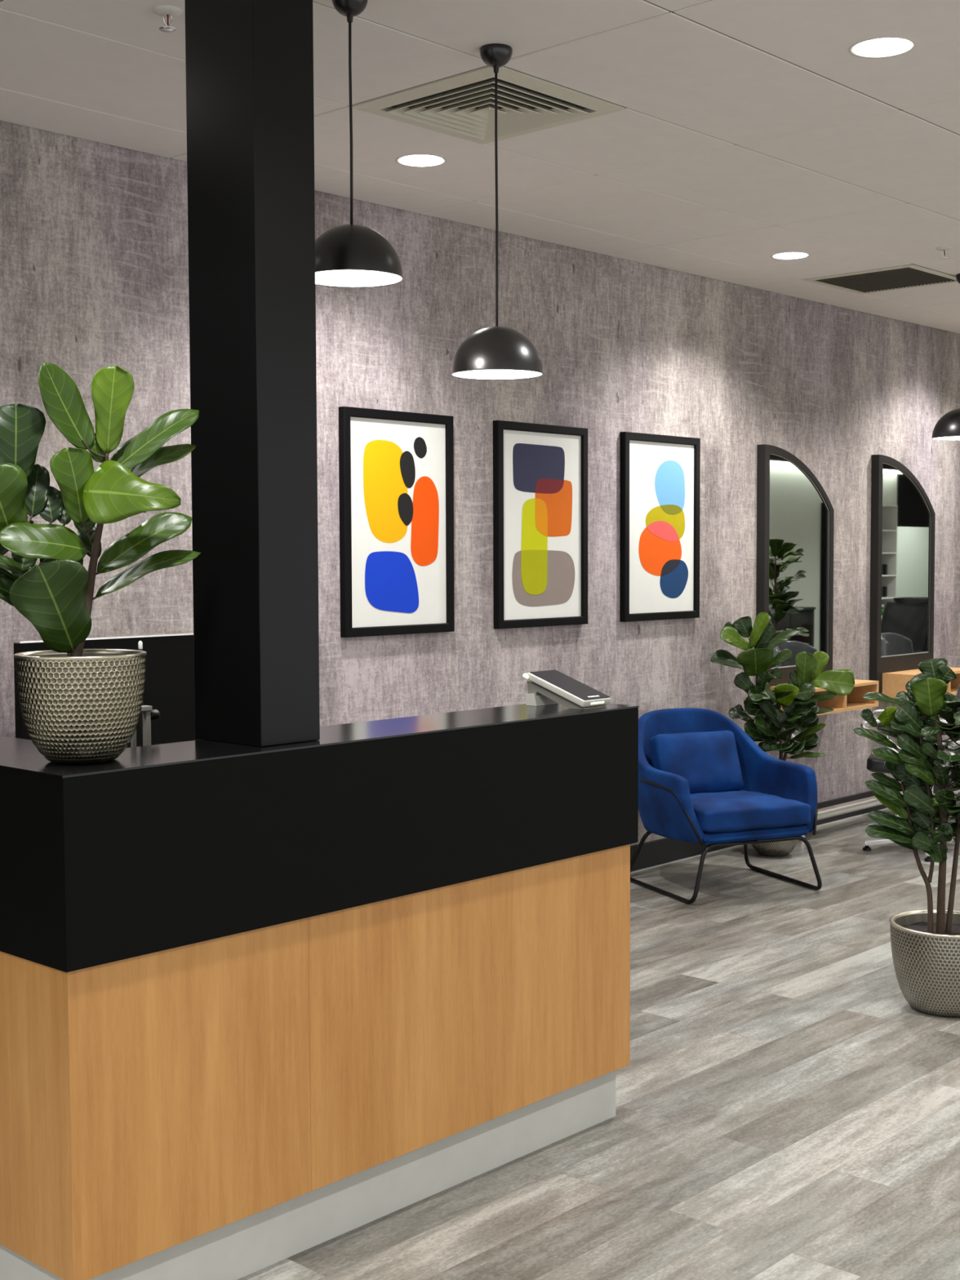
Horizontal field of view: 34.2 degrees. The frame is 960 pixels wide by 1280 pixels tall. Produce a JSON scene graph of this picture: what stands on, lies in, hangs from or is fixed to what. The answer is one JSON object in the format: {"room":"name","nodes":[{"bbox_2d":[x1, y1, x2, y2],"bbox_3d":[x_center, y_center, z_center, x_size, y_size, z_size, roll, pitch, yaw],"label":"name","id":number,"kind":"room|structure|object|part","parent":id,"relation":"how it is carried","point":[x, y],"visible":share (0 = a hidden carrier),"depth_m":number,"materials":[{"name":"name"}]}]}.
{"room":"salon","nodes":[
{"label":"salon","id":0,"kind":"room"},
{"bbox_2d":[0,120,959,845],"bbox_3d":[4.482,-0.623,11.505,0.100,2.980,27.000,3,4,43],"label":"wall","id":1,"kind":"structure","parent":0,"point":[94,244],"depth_m":6.69,"materials":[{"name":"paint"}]},
{"bbox_2d":[338,406,454,637],"bbox_3d":[-0.323,-0.464,6.216,0.031,0.884,0.606,3,4,43],"label":"framed print","id":2,"kind":"object","parent":1,"relation":"attached to","point":[396,468],"visible":1,"depth_m":6.20,"materials":[{"name":"paper"}]},
{"bbox_2d":[493,420,587,628],"bbox_3d":[0.273,-0.502,6.859,0.031,0.884,0.606,3,4,43],"label":"framed print","id":3,"kind":"object","parent":1,"relation":"attached to","point":[540,471],"visible":1,"depth_m":6.84,"materials":[{"name":"paper"}]},
{"bbox_2d":[619,431,700,622],"bbox_3d":[0.871,-0.539,7.504,0.031,0.884,0.606,3,4,43],"label":"framed print","id":4,"kind":"object","parent":1,"relation":"attached to","point":[660,474],"visible":1,"depth_m":7.49,"materials":[{"name":"paper"}]},
{"bbox_2d":[755,444,834,687],"bbox_3d":[1.700,-0.336,8.398,0.049,1.389,0.700,3,4,43],"label":"wall mirror","id":5,"kind":"object","parent":1,"relation":"attached to","point":[795,514],"visible":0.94,"depth_m":8.35,"materials":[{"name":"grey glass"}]},
{"bbox_3d":[1.709,-0.422,8.391,0.008,1.125,0.621,3,4,43],"label":"glass","id":6,"kind":"part","parent":5,"relation":"part of","materials":[{"name":"white mirror"}]},
{"bbox_2d":[630,781,959,873],"bbox_3d":[1.473,0.996,8.246,0.016,0.127,18.000,3,4,43],"label":"baseboard","id":7,"kind":"structure","parent":1,"relation":"attached to","point":[663,851],"depth_m":7.72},
{"bbox_2d":[769,679,878,715],"bbox_3d":[1.835,0.303,8.392,0.298,0.140,0.700,3,4,43],"label":"shelf","id":8,"kind":"object","parent":1,"relation":"attached to","point":[855,700],"visible":0.29,"depth_m":8.45,"materials":[{"name":"brown wood"}]},
{"bbox_2d":[869,454,935,693],"bbox_3d":[2.515,-0.387,9.277,0.049,1.389,0.700,3,4,43],"label":"wall mirror","id":9,"kind":"object","parent":1,"relation":"attached to","point":[903,515],"visible":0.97,"depth_m":9.21,"materials":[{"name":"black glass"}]},
{"bbox_3d":[2.525,-0.473,9.271,0.008,1.125,0.621,3,4,43],"label":"glass","id":10,"kind":"part","parent":9,"relation":"part of","materials":[{"name":"white mirror"}]},
{"bbox_2d":[882,666,959,697],"bbox_3d":[2.653,0.252,9.274,0.298,0.140,0.700,3,4,43],"label":"shelf","id":11,"kind":"object","parent":1,"relation":"attached to","point":[893,682],"visible":0.35,"depth_m":9.06,"materials":[{"name":"brown wood"}]},
{"bbox_2d":[0,0,959,333],"bbox_3d":[7.297,-1.928,8.819,7.786,0.100,27.000,3,4,43],"label":"ceiling","id":12,"kind":"structure","parent":0,"point":[748,132],"depth_m":4.90,"materials":[{"name":"white paint"}]},
{"bbox_2d":[152,5,182,32],"bbox_3d":[-0.782,-1.554,3.914,0.074,0.049,0.074,3,4,43],"label":"sprinkler","id":13,"kind":"object","parent":12,"relation":"attached to","point":[167,11],"visible":1,"depth_m":3.90,"materials":[{"name":"white metal"}]},
{"bbox_3d":[-0.782,-1.554,3.914,0.004,0.026,0.004,3,4,43],"label":"glass bulb","id":14,"kind":"part","parent":13,"relation":"part of","materials":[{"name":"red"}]},
{"bbox_3d":[-0.783,-1.573,3.913,0.074,0.011,0.074,3,4,43],"label":"ceiling plate","id":15,"kind":"part","parent":13,"relation":"part of","materials":[{"name":"white metal"}]},
{"bbox_2d":[315,0,403,288],"bbox_3d":[-0.317,-1.232,3.831,0.252,0.685,0.252,3,4,43],"label":"pendant lamp","id":16,"kind":"object","parent":12,"relation":"hanging from","point":[351,255],"visible":0.92,"depth_m":3.78,"materials":[{"name":"black metal"}]},
{"bbox_3d":[-0.317,-1.271,3.829,0.007,0.506,0.010,3,4,43],"label":"cord","id":17,"kind":"part","parent":16,"relation":"part of","materials":[{"name":"black plastic"}]},
{"bbox_3d":[-0.316,-0.947,3.847,0.068,0.091,0.068,3,4,43],"label":"bulb","id":18,"kind":"part","parent":16,"relation":"part of","materials":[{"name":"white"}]},
{"bbox_3d":[-0.316,-0.955,3.847,0.252,0.131,0.252,3,4,43],"label":"lamp shade","id":19,"kind":"part","parent":16,"relation":"part of","materials":[{"name":"black metal"}]},
{"bbox_2d":[395,154,447,167],"bbox_3d":[-0.204,-1.663,5.415,0.184,0.006,0.184,3,4,43],"label":"recessed light","id":20,"kind":"object","parent":12,"relation":"in","point":[414,160],"visible":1,"depth_m":5.41,"materials":[{"name":"white plastic"}]},
{"bbox_2d":[351,65,625,144],"bbox_3d":[0.026,-1.625,4.774,0.594,0.030,0.594,3,4,43],"label":"ceiling vent","id":21,"kind":"object","parent":12,"relation":"in","point":[461,105],"visible":0.98,"depth_m":4.74,"materials":[{"name":"beige metal"}]},
{"bbox_2d":[450,43,542,380],"bbox_3d":[0.045,-1.161,4.241,0.252,0.875,0.252,3,4,43],"label":"pendant lamp","id":22,"kind":"object","parent":12,"relation":"hanging from","point":[496,353],"visible":1,"depth_m":4.19,"materials":[{"name":"black metal"}]},
{"bbox_3d":[0.045,-1.200,4.239,0.007,0.696,0.010,3,4,43],"label":"cord","id":23,"kind":"part","parent":22,"relation":"part of","materials":[{"name":"black plastic"}]},
{"bbox_3d":[0.046,-0.789,4.262,0.252,0.131,0.252,3,4,43],"label":"lamp shade","id":24,"kind":"part","parent":22,"relation":"part of","materials":[{"name":"black metal"}]},
{"bbox_2d":[770,252,810,259],"bbox_3d":[1.426,-1.766,7.173,0.184,0.006,0.184,3,4,43],"label":"recessed light","id":25,"kind":"object","parent":12,"relation":"in","point":[784,255],"visible":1,"depth_m":7.17,"materials":[{"name":"white"}]},
{"bbox_2d":[802,263,957,294],"bbox_3d":[2.031,-1.805,7.818,0.592,0.014,0.592,3,4,43],"label":"ceiling vent","id":26,"kind":"object","parent":12,"relation":"in","point":[907,276],"visible":0.98,"depth_m":7.80,"materials":[{"name":"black metal"}]},
{"bbox_2d":[848,36,917,58],"bbox_3d":[1.088,-1.602,4.221,0.184,0.006,0.184,3,4,43],"label":"recessed light","id":27,"kind":"object","parent":12,"relation":"in","point":[882,47],"visible":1,"depth_m":4.21,"materials":[{"name":"white plastic"}]},
{"bbox_2d":[935,245,952,259],"bbox_3d":[2.081,-1.735,6.999,0.074,0.049,0.074,3,4,43],"label":"sprinkler","id":28,"kind":"object","parent":12,"relation":"attached to","point":[944,249],"visible":1,"depth_m":6.99,"materials":[{"name":"white metal"}]},
{"bbox_3d":[2.081,-1.754,6.998,0.074,0.011,0.074,3,4,43],"label":"ceiling plate","id":29,"kind":"part","parent":28,"relation":"part of","materials":[{"name":"white metal"}]},
{"bbox_2d":[931,273,959,440],"bbox_3d":[2.391,-1.396,7.692,0.310,0.801,0.310,3,4,43],"label":"pendant lamp","id":30,"kind":"object","parent":12,"relation":"hanging from","point":[947,428],"visible":1,"depth_m":7.64,"materials":[{"name":"black metal"}]},
{"bbox_3d":[2.392,-1.071,7.710,0.310,0.150,0.310,3,4,43],"label":"lamp shade","id":31,"kind":"part","parent":30,"relation":"part of","materials":[{"name":"black metal"}]},
{"bbox_2d":[237,791,959,1279],"bbox_3d":[7.308,1.047,8.982,7.786,0.100,27.000,3,4,43],"label":"floor","id":32,"kind":"structure","parent":0,"point":[784,1111],"depth_m":4.15,"materials":[{"name":"grey wood"}]},
{"bbox_2d":[12,632,200,747],"bbox_3d":[-0.987,0.615,4.956,0.350,1.268,1.054,3,4,43],"label":"screen","id":33,"kind":"object","parent":32,"relation":"on","point":[169,685],"visible":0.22,"depth_m":4.90,"materials":[{"name":"black laminate"}]},
{"bbox_3d":[-0.991,-0.015,4.923,0.042,0.005,1.054,3,4,43],"label":"rail","id":34,"kind":"part","parent":33,"relation":"part of","materials":[{"name":"silver metal"}]},
{"bbox_2d":[0,703,639,1279],"bbox_3d":[-0.739,0.741,4.066,1.551,1.113,1.751,3,4,43],"label":"reception desk","id":35,"kind":"object","parent":32,"relation":"on","point":[260,1007],"depth_m":3.31,"materials":[{"name":"black laminate"}]},
{"bbox_3d":[-1.327,0.887,3.452,1.510,0.600,0.020,3,4,43],"label":"panel","id":36,"kind":"part","parent":35,"relation":"part of","materials":[{"name":"brown wood"}]},
{"bbox_2d":[0,361,200,763],"bbox_3d":[-0.773,-0.151,3.078,0.421,0.776,0.283,0,3,1],"label":"plant","id":37,"kind":"object","parent":35,"relation":"on","point":[77,704],"visible":1,"depth_m":3.03,"materials":[{"name":"green plant"}]},
{"bbox_3d":[-0.785,0.134,3.079,0.250,0.208,0.250,3,4,43],"label":"pot","id":38,"kind":"part","parent":37,"relation":"part of","materials":[{"name":"beige ceramic"}]},
{"bbox_2d":[137,640,142,746],"bbox_3d":[-0.791,0.288,3.655,0.060,0.573,0.060,3,4,43],"label":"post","id":39,"kind":"object","parent":35,"relation":"on","point":[140,643],"visible":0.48,"depth_m":3.65,"materials":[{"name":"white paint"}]},
{"bbox_2d":[130,705,159,747],"bbox_3d":[-0.762,0.365,3.514,0.100,0.434,0.093,3,4,43],"label":"stand","id":40,"kind":"object","parent":35,"relation":"on","point":[148,713],"visible":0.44,"depth_m":3.51,"materials":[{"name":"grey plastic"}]},
{"bbox_3d":[-0.739,0.169,3.529,0.024,0.024,0.023,3,4,43],"label":"knob","id":41,"kind":"part","parent":40,"relation":"part of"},
{"bbox_3d":[-0.572,0.902,3.142,0.020,0.600,0.589,3,4,43],"label":"panel","id":42,"kind":"part","parent":35,"relation":"part of","materials":[{"name":"brown wood"}]},
{"bbox_2d":[184,0,319,746],"bbox_3d":[-0.492,-0.664,3.373,0.230,1.766,0.164,3,4,43],"label":"square column","id":43,"kind":"structure","parent":35,"relation":"on","point":[250,113],"depth_m":3.31,"materials":[{"name":"black paint"}]},
{"bbox_2d":[0,703,639,777],"bbox_3d":[-0.741,0.187,4.035,1.551,0.004,1.751,3,4,43],"label":"countertop","id":44,"kind":"structure","parent":35,"relation":"on","point":[15,753],"depth_m":3.36,"materials":[{"name":"black stone"}]},
{"bbox_3d":[0.011,0.865,3.771,0.020,0.600,1.129,3,4,43],"label":"panel","id":45,"kind":"part","parent":35,"relation":"part of","materials":[{"name":"brown wood"}]},
{"bbox_2d":[522,669,610,709],"bbox_3d":[0.230,0.131,4.138,0.207,0.090,0.119,3,4,43],"label":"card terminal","id":46,"kind":"object","parent":35,"relation":"on","point":[545,687],"visible":1,"depth_m":4.12,"materials":[{"name":"grey plastic"}]},
{"bbox_2d":[522,673,528,678],"bbox_3d":[0.128,0.096,4.165,0.018,0.009,0.024,27,20,39],"label":"light","id":47,"kind":"object","parent":46,"relation":"attached to","point":[526,675],"depth_m":4.16,"materials":[{"name":"white"}]},
{"bbox_2d":[630,707,822,903],"bbox_3d":[1.079,0.731,7.159,0.749,0.778,0.743,-2,3,-23],"label":"armchair","id":48,"kind":"object","parent":32,"relation":"on","point":[702,779],"visible":0.98,"depth_m":7.10,"materials":[{"name":"blue fabric"}]},
{"bbox_3d":[0.825,0.755,6.921,0.093,0.247,0.496,-2,3,-23],"label":"arm rod","id":49,"kind":"part","parent":48,"relation":"part of","materials":[{"name":"black metal"}]},
{"bbox_3d":[0.948,0.996,7.048,0.342,0.260,0.606,-2,3,-23],"label":"sled leg","id":50,"kind":"part","parent":48,"relation":"part of","materials":[{"name":"black metal"}]},
{"bbox_2d":[648,730,743,793],"bbox_3d":[1.013,0.578,7.301,0.430,0.290,0.151,-2,-19,-23],"label":"pillow","id":51,"kind":"object","parent":48,"relation":"on","point":[708,760],"depth_m":7.24,"materials":[{"name":"blue fabric"}]},
{"bbox_2d":[689,789,810,832],"bbox_3d":[1.115,0.771,7.078,0.545,0.128,0.560,-2,2,-23],"label":"seat cushion","id":52,"kind":"object","parent":48,"relation":"on","point":[716,811],"depth_m":6.87,"materials":[{"name":"blue fabric"}]},
{"bbox_3d":[1.105,0.842,7.106,0.570,0.040,0.596,-2,3,-23],"label":"seat","id":53,"kind":"part","parent":48,"relation":"part of","materials":[{"name":"blue fabric"}]},
{"bbox_3d":[1.262,0.988,7.184,0.342,0.260,0.606,-2,3,-23],"label":"sled leg","id":54,"kind":"part","parent":48,"relation":"part of","materials":[{"name":"black metal"}]},
{"bbox_3d":[1.427,0.738,7.183,0.093,0.247,0.496,-2,3,-23],"label":"arm rod","id":55,"kind":"part","parent":48,"relation":"part of","materials":[{"name":"black metal"}]},
{"bbox_2d":[710,612,854,857],"bbox_3d":[1.518,0.472,7.810,0.691,1.222,0.318,1,3,22],"label":"plant","id":56,"kind":"object","parent":32,"relation":"on","point":[771,725],"visible":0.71,"depth_m":7.78,"materials":[{"name":"green plant"}]},
{"bbox_3d":[1.479,0.965,7.864,0.296,0.232,0.296,3,4,43],"label":"pot","id":57,"kind":"part","parent":56,"relation":"part of","materials":[{"name":"grey ceramic"}]},
{"bbox_2d":[798,791,902,841],"bbox_3d":[2.075,0.963,8.655,0.084,0.144,1.368,3,4,43],"label":"rail","id":58,"kind":"object","parent":32,"relation":"on","point":[867,802],"visible":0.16,"depth_m":8.56,"materials":[{"name":"silver metal"}]},
{"bbox_3d":[2.075,0.920,8.653,0.058,0.058,1.360,3,4,43],"label":"rail","id":59,"kind":"part","parent":58,"relation":"part of","materials":[{"name":"silver metal"}]},
{"bbox_2d":[853,657,959,1017],"bbox_3d":[1.524,0.643,5.197,0.461,1.167,0.373,3,4,43],"label":"plant","id":60,"kind":"object","parent":32,"relation":"on","point":[925,944],"visible":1,"depth_m":5.15,"materials":[{"name":"green plant"}]},
{"bbox_3d":[1.554,1.085,5.194,0.372,0.285,0.372,3,4,43],"label":"pot","id":61,"kind":"part","parent":60,"relation":"part of","materials":[{"name":"grey ceramic"}]},
{"bbox_2d":[860,684,959,862],"bbox_3d":[2.285,0.613,7.936,0.643,0.920,0.625,1,3,19],"label":"chair","id":62,"kind":"object","parent":32,"relation":"on","point":[874,764],"visible":0.23,"depth_m":7.82,"materials":[{"name":"black leather"}]},
{"bbox_3d":[2.109,1.020,7.973,0.300,0.051,0.056,0,3,-3],"label":"leg","id":63,"kind":"part","parent":62,"relation":"part of","materials":[{"name":"silver metal"}]},
{"bbox_3d":[2.305,0.500,8.229,0.490,0.306,0.047,1,3,21],"label":"armrest","id":64,"kind":"part","parent":62,"relation":"part of","materials":[{"name":"silver metal"}]},
{"bbox_3d":[2.134,0.528,7.727,0.490,0.306,0.047,1,3,16],"label":"armrest","id":65,"kind":"part","parent":62,"relation":"part of","materials":[{"name":"silver metal"}]},
{"bbox_3d":[2.249,0.631,7.974,0.500,0.106,0.480,5,5,18],"label":"seat","id":66,"kind":"part","parent":62,"relation":"part of","materials":[{"name":"black leather"}]},
{"bbox_3d":[2.440,1.024,7.886,0.300,0.051,0.056,2,4,33],"label":"leg","id":67,"kind":"part","parent":62,"relation":"part of","materials":[{"name":"silver metal"}]},
{"bbox_3d":[2.471,0.364,7.884,0.200,0.421,0.494,1,3,19],"label":"backrest","id":68,"kind":"part","parent":62,"relation":"part of","materials":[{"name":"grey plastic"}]}
]}

